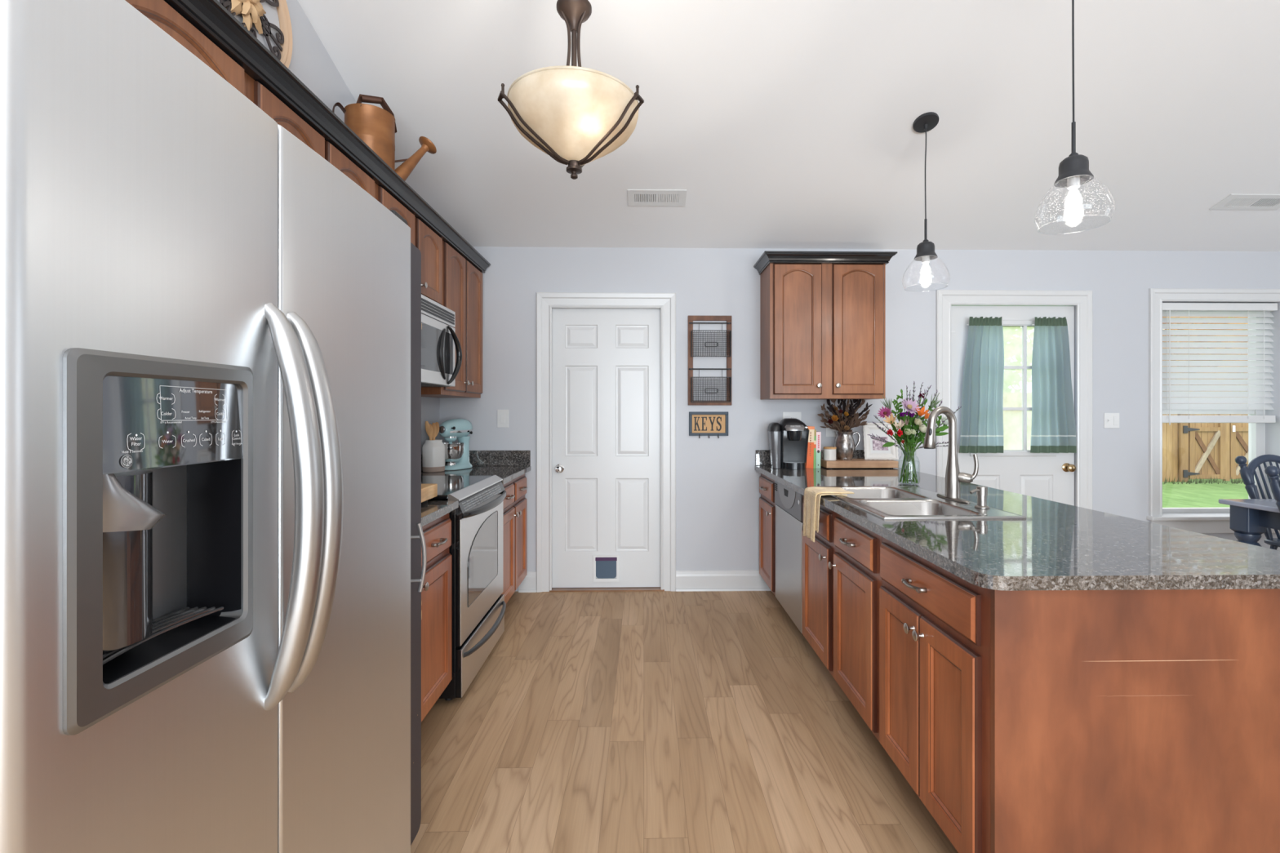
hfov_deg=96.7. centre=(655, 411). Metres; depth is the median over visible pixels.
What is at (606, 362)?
door
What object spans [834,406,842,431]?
dried flower
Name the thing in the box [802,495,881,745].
base cabinet
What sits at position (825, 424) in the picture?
sprig
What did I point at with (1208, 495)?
lawn
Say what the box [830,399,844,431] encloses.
sprig
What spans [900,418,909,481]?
flower
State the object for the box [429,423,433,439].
wooden spoon
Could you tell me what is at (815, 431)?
book
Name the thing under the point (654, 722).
floor
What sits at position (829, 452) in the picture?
candle jar
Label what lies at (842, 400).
sprig
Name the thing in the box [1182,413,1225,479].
gate
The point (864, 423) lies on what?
sprig
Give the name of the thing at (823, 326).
upper cabinet
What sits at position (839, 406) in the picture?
sprig
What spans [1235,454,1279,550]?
dining chair
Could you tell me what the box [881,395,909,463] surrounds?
greenery sprig
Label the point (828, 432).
wall outlet
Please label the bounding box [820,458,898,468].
serving board
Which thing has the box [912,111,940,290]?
pendant lamp
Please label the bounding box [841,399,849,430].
sprig
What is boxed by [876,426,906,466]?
greenery sprig
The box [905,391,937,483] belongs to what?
greenery sprig
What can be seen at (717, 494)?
wall
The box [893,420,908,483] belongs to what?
flower
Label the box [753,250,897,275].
crown molding
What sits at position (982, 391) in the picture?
curtain
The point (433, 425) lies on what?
wooden spoon
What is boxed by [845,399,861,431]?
sprig
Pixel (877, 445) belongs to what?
print
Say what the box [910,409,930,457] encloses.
flower
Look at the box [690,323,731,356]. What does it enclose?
wire basket
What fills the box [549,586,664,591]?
trim
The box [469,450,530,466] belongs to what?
backsplash
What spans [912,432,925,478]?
greenery sprig
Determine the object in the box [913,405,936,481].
greenery sprig
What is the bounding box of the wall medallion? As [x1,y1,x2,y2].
[219,0,292,67]
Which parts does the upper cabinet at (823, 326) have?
door, door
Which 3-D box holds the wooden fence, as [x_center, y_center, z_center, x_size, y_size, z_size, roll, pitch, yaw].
[6.492,0.533,12.222,9.493,1.950,0.174,0,0,-1]
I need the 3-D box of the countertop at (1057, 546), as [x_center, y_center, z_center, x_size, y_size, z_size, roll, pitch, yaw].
[1.239,0.407,2.756,0.977,0.034,2.798,0,0,-1]
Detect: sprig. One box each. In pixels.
[817,411,840,431]
[819,422,838,431]
[820,416,841,431]
[821,403,843,431]
[826,399,838,421]
[826,404,844,431]
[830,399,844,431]
[837,399,844,419]
[840,399,848,423]
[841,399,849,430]
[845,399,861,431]
[846,403,852,424]
[848,399,865,426]
[848,408,870,429]
[848,421,867,431]
[849,399,857,413]
[853,402,872,421]
[853,415,867,424]
[866,433,907,458]
[870,435,914,478]
[872,422,907,460]
[874,415,911,482]
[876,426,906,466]
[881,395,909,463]
[890,422,915,476]
[891,400,918,482]
[891,409,911,482]
[893,395,910,479]
[893,433,917,482]
[896,389,907,481]
[899,424,919,480]
[901,385,931,476]
[902,425,909,442]
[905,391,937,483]
[906,385,911,480]
[906,415,913,453]
[906,415,942,483]
[907,400,934,476]
[907,437,915,453]
[910,392,941,459]
[910,440,948,481]
[911,381,915,471]
[911,398,927,483]
[911,408,919,483]
[911,435,921,482]
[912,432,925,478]
[913,389,926,473]
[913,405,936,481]
[913,444,948,450]
[914,382,923,419]
[914,406,961,452]
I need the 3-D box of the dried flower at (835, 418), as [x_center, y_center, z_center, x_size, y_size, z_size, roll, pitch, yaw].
[1.282,0.127,3.957,0.153,0.212,0.038,0,0,-35]
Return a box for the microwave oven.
[421,294,462,386]
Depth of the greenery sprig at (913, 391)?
3.07 m
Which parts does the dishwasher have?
pocket handle, control panel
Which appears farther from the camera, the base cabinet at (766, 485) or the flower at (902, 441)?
the base cabinet at (766, 485)
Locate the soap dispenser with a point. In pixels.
(981, 491)
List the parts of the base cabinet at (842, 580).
false drawer, door, knob, knob, handle, door, drawer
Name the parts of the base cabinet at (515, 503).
door, drawer, handle, drawer, door, handle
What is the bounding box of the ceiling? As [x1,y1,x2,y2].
[297,0,1279,251]
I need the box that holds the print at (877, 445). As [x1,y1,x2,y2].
[872,436,888,450]
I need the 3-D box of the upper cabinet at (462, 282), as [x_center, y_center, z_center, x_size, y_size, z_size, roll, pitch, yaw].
[-1.373,-0.553,3.683,0.344,0.907,0.802,0,0,-1]
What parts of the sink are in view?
bowl, bowl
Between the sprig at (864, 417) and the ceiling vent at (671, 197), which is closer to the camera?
the ceiling vent at (671, 197)
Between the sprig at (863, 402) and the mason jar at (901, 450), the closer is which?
the mason jar at (901, 450)
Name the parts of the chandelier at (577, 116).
arm, lamp shade, rod, arm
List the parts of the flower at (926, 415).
stem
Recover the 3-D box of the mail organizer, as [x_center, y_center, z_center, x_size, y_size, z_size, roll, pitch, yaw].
[0.394,-0.373,4.094,0.318,0.650,0.089,0,0,-1]
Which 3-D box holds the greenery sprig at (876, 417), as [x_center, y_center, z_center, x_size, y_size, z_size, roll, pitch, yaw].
[1.260,0.199,3.038,0.208,0.365,0.030,0,0,-3]
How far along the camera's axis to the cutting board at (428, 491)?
2.40 m
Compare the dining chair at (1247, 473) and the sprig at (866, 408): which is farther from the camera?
the sprig at (866, 408)
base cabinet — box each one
[421,513,451,722]
[501,473,527,603]
[759,473,775,595]
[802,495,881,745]
[879,537,1279,852]
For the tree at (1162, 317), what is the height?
5.783 m
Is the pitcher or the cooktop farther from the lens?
the pitcher
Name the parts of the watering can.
handle, handle, spout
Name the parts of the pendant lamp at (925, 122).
rod, cord, bulb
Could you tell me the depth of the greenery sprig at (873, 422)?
3.05 m
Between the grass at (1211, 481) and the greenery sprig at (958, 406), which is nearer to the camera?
the greenery sprig at (958, 406)
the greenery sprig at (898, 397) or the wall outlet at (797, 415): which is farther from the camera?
the wall outlet at (797, 415)
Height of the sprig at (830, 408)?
0.320 m
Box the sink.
[822,485,1026,519]
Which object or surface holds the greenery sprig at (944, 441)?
in the mason jar at (901, 450)
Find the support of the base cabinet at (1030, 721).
on the floor
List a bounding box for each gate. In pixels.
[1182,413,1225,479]
[1230,413,1248,479]
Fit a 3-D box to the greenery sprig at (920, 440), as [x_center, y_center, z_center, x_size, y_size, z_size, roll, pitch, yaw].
[1.389,0.253,3.058,0.083,0.258,0.030,0,0,31]
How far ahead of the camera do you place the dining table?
3.37 m
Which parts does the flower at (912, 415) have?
stem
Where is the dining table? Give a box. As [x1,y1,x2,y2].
[1218,498,1279,546]
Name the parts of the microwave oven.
door, ring trim, handle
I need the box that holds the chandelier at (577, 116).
[497,0,644,179]
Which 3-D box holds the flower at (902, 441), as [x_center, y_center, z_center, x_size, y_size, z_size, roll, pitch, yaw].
[1.354,0.265,3.033,0.053,0.235,0.175,0,0,36]
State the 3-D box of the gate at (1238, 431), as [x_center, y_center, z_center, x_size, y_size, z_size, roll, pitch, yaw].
[12.789,0.558,12.249,0.864,1.780,0.077,0,0,-1]
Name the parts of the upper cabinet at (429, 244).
door, knob, door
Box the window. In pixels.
[1146,316,1279,533]
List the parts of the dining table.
leg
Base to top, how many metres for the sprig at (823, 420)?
0.243 m
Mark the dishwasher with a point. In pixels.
(788, 503)
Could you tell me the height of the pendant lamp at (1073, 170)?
1.253 m
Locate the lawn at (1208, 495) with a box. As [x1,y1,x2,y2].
[1162,479,1248,507]
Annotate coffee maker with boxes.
[767,418,808,469]
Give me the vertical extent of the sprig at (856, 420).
0.290 m
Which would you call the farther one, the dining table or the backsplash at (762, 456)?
the backsplash at (762, 456)
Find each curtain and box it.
[959,316,1004,453]
[1030,316,1076,453]
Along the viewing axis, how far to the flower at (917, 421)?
3.00 m
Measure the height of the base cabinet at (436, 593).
0.872 m
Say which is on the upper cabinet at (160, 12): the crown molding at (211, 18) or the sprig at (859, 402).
the crown molding at (211, 18)
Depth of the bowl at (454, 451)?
3.80 m
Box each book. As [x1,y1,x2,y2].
[805,426,814,468]
[813,429,816,468]
[815,431,821,468]
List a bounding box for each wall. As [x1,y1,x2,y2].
[217,0,439,453]
[440,246,1279,591]
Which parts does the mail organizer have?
hanging rail, hanging rail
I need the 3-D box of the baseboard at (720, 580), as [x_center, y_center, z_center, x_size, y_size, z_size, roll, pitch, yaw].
[0.495,1.226,4.128,0.697,0.145,0.026,0,0,-1]
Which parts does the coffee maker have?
reservoir lid, lift handle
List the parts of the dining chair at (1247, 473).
seat, leg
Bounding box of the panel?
[410,242,426,845]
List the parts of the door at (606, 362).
knob, flap panel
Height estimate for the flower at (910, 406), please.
0.460 m
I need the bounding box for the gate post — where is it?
[1177,413,1188,482]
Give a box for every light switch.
[497,409,508,427]
[1103,413,1119,428]
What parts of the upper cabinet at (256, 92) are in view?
door, door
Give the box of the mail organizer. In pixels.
[688,315,731,405]
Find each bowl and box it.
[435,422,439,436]
[442,442,464,466]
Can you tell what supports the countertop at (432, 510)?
on the base cabinet at (436, 593)
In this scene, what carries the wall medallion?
attached to the wall at (311, 63)
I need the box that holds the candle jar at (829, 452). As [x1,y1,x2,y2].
[823,445,836,461]
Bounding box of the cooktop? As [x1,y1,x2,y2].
[421,475,491,499]
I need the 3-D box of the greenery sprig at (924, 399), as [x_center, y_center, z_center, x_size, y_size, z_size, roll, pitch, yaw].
[1.409,0.118,3.078,0.155,0.527,0.019,0,0,18]
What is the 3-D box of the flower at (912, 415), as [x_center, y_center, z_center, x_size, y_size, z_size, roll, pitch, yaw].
[1.362,0.194,3.037,0.030,0.378,0.115,0,0,15]
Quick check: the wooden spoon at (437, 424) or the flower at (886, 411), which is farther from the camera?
the wooden spoon at (437, 424)
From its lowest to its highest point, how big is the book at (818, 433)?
0.251 m
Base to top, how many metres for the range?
0.933 m
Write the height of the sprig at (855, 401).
0.383 m
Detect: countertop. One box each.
[421,466,531,484]
[421,500,458,526]
[755,465,1279,591]
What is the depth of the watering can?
2.65 m
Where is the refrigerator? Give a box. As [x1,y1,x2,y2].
[0,0,410,852]
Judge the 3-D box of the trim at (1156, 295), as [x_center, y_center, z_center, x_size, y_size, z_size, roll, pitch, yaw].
[4.190,-0.071,4.206,1.090,1.678,0.025,0,0,-1]
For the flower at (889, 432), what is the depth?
3.01 m
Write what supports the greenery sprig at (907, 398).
in the mason jar at (901, 450)
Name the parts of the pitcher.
handle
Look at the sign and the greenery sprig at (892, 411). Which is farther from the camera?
the sign
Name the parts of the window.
sill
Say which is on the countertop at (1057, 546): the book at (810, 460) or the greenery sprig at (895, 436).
the book at (810, 460)
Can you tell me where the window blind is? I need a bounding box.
[1162,302,1277,425]
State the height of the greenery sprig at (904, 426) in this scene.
0.312 m
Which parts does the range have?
door, oven door, storage drawer, window trim, handle, handle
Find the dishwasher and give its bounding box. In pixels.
[774,480,803,633]
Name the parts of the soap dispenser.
spout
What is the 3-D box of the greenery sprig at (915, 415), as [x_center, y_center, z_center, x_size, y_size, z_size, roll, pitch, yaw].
[1.398,0.168,3.065,0.070,0.428,0.068,0,0,-1]
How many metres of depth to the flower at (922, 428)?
2.99 m
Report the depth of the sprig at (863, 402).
4.00 m
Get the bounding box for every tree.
[1002,326,1034,392]
[1162,316,1248,385]
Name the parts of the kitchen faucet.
spout, deck plate, lever handle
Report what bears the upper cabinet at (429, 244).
attached to the wall at (311, 63)
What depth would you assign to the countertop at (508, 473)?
3.67 m
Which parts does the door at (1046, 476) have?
glazing frame, knob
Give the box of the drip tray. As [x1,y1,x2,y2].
[782,462,805,469]
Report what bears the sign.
attached to the wall at (717, 494)
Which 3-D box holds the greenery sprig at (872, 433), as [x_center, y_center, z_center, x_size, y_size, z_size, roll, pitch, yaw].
[1.266,0.248,3.066,0.251,0.267,0.055,0,0,-12]
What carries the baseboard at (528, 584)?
attached to the wall at (717, 494)
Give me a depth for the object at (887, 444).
3.02 m
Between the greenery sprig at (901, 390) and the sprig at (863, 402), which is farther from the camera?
the sprig at (863, 402)
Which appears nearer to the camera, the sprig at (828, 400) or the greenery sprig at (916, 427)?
the greenery sprig at (916, 427)
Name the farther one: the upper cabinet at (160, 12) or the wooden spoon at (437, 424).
the wooden spoon at (437, 424)
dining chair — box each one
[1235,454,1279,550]
[1264,466,1279,511]
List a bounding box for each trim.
[536,292,675,592]
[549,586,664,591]
[935,289,1093,510]
[1148,288,1279,515]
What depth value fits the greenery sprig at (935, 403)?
3.05 m
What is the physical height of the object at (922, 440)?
0.240 m
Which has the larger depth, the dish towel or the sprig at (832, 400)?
the sprig at (832, 400)
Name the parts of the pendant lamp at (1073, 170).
cord, bulb, rod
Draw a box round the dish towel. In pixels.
[802,486,854,542]
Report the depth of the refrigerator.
0.74 m
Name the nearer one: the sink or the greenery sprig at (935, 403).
the sink
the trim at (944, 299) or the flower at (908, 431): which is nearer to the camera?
the flower at (908, 431)
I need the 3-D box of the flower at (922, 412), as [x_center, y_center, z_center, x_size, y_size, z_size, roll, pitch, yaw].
[1.380,0.174,3.036,0.074,0.416,0.152,0,0,-24]
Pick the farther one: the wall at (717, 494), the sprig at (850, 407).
the wall at (717, 494)
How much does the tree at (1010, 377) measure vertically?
5.864 m
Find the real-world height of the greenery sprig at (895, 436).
0.279 m
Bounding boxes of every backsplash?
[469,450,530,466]
[755,449,864,465]
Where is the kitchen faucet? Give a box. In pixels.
[922,406,978,503]
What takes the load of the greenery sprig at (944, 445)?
in the mason jar at (901, 450)
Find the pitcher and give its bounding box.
[834,431,860,460]
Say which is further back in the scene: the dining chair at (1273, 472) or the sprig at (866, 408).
the sprig at (866, 408)
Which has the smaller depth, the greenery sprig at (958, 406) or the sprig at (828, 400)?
the greenery sprig at (958, 406)
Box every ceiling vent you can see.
[627,189,686,206]
[1209,193,1279,209]
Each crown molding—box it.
[164,0,490,272]
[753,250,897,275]
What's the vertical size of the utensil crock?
0.206 m
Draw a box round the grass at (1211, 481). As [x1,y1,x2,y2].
[1164,475,1243,484]
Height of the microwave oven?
0.434 m
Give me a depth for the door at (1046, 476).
4.22 m
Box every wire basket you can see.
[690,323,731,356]
[690,368,731,402]
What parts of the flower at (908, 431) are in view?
stem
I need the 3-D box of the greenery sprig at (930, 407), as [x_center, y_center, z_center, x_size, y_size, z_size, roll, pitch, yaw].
[1.433,0.160,3.063,0.150,0.444,0.039,0,0,-1]
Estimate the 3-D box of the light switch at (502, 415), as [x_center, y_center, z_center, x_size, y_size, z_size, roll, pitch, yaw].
[-1.102,0.049,4.102,0.082,0.130,0.012,0,0,-1]
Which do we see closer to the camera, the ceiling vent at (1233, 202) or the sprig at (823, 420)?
the ceiling vent at (1233, 202)
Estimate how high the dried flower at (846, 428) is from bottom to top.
0.139 m
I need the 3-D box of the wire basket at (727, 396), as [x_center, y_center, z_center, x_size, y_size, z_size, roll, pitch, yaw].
[0.397,-0.189,4.084,0.284,0.241,0.069,0,0,-1]
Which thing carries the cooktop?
in the range
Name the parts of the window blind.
cord, cord, rail, cord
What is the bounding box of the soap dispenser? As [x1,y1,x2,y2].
[969,485,989,508]
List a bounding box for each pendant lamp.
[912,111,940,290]
[1035,0,1114,231]
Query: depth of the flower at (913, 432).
2.99 m
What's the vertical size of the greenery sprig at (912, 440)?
0.246 m
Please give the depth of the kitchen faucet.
2.46 m
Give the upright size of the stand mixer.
0.344 m
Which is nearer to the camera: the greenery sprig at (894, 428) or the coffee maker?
the greenery sprig at (894, 428)
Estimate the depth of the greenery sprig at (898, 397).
3.08 m
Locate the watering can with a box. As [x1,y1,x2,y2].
[332,93,436,181]
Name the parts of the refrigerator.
freezer door, control panel, handle, handle, fridge door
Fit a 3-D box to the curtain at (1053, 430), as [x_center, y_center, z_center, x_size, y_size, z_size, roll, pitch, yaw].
[2.901,-0.197,4.152,0.320,0.993,0.035,0,0,-1]
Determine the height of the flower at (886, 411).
0.412 m
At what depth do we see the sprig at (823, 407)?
3.99 m
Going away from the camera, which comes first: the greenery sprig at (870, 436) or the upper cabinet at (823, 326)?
the greenery sprig at (870, 436)
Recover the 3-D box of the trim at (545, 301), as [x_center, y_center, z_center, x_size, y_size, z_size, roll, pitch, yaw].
[-0.357,0.218,4.111,1.008,2.160,0.025,0,0,-1]
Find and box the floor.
[410,591,957,852]
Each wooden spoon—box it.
[425,421,431,439]
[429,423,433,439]
[431,422,436,439]
[434,422,439,439]
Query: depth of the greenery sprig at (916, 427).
3.03 m
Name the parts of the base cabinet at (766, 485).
drawer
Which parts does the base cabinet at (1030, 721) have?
door, knob, handle, knob, drawer, door, panel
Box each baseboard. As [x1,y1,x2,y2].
[518,571,536,592]
[675,569,771,591]
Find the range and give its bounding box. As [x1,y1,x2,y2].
[421,475,506,701]
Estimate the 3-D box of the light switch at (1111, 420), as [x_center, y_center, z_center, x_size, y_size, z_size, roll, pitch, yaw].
[3.366,0.064,4.192,0.114,0.112,0.018,0,0,-1]
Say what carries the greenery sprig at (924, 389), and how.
in the mason jar at (901, 450)
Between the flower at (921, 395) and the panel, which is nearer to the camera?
the panel
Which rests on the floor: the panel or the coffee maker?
the panel
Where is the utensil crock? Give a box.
[422,439,444,472]
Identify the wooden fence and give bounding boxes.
[1003,391,1177,481]
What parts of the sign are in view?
sign panel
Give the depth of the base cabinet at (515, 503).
3.67 m
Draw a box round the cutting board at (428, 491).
[421,484,437,502]
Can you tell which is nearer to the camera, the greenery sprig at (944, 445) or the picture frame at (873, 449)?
the greenery sprig at (944, 445)
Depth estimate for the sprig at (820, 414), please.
4.04 m
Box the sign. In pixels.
[688,412,728,438]
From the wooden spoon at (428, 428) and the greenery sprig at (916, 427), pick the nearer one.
the greenery sprig at (916, 427)
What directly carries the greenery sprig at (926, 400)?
in the mason jar at (901, 450)
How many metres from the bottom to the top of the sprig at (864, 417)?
0.247 m
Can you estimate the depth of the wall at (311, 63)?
2.54 m
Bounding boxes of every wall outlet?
[782,412,801,421]
[825,421,839,436]
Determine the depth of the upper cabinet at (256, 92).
1.93 m
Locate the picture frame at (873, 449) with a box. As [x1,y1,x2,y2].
[862,422,898,460]
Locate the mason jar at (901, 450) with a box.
[897,449,919,484]
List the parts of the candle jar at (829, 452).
lid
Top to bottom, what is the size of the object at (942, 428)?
0.307 m
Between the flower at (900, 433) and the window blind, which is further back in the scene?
the window blind
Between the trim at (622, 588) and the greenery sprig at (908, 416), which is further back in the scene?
the trim at (622, 588)
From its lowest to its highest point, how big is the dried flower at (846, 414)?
0.236 m
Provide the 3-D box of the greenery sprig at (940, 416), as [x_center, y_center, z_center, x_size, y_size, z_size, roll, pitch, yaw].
[1.448,0.200,3.067,0.221,0.363,0.029,0,0,-9]
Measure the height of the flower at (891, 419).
0.376 m
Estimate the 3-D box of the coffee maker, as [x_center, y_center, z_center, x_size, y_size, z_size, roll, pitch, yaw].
[0.925,0.218,3.954,0.270,0.343,0.263,0,0,5]
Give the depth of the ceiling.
3.02 m
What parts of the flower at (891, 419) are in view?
stem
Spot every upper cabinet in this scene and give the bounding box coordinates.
[125,0,246,97]
[246,73,374,197]
[374,182,442,304]
[421,240,482,397]
[760,263,885,399]
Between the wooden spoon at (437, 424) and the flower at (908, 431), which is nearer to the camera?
the flower at (908, 431)
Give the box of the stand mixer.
[439,417,473,471]
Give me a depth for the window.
4.32 m
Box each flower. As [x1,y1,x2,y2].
[827,419,839,431]
[831,414,841,431]
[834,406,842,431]
[844,411,848,431]
[844,425,849,430]
[877,406,917,481]
[883,413,910,481]
[887,429,905,455]
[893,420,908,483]
[897,428,905,479]
[899,411,912,481]
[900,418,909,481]
[900,429,916,481]
[901,397,920,479]
[901,440,912,479]
[902,417,922,483]
[902,424,926,482]
[902,428,911,483]
[908,413,915,483]
[909,416,948,463]
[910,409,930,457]
[911,393,924,481]
[912,405,928,425]
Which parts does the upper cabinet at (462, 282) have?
door, door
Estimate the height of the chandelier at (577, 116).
1.112 m
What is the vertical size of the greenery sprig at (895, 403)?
0.441 m
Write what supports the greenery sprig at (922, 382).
in the mason jar at (901, 450)
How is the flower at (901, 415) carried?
in the mason jar at (901, 450)
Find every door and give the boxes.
[551,307,660,587]
[951,306,1075,506]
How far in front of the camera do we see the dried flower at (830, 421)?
3.93 m
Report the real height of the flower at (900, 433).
0.293 m
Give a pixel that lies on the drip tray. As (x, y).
(786, 465)
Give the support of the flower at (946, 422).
in the mason jar at (901, 450)

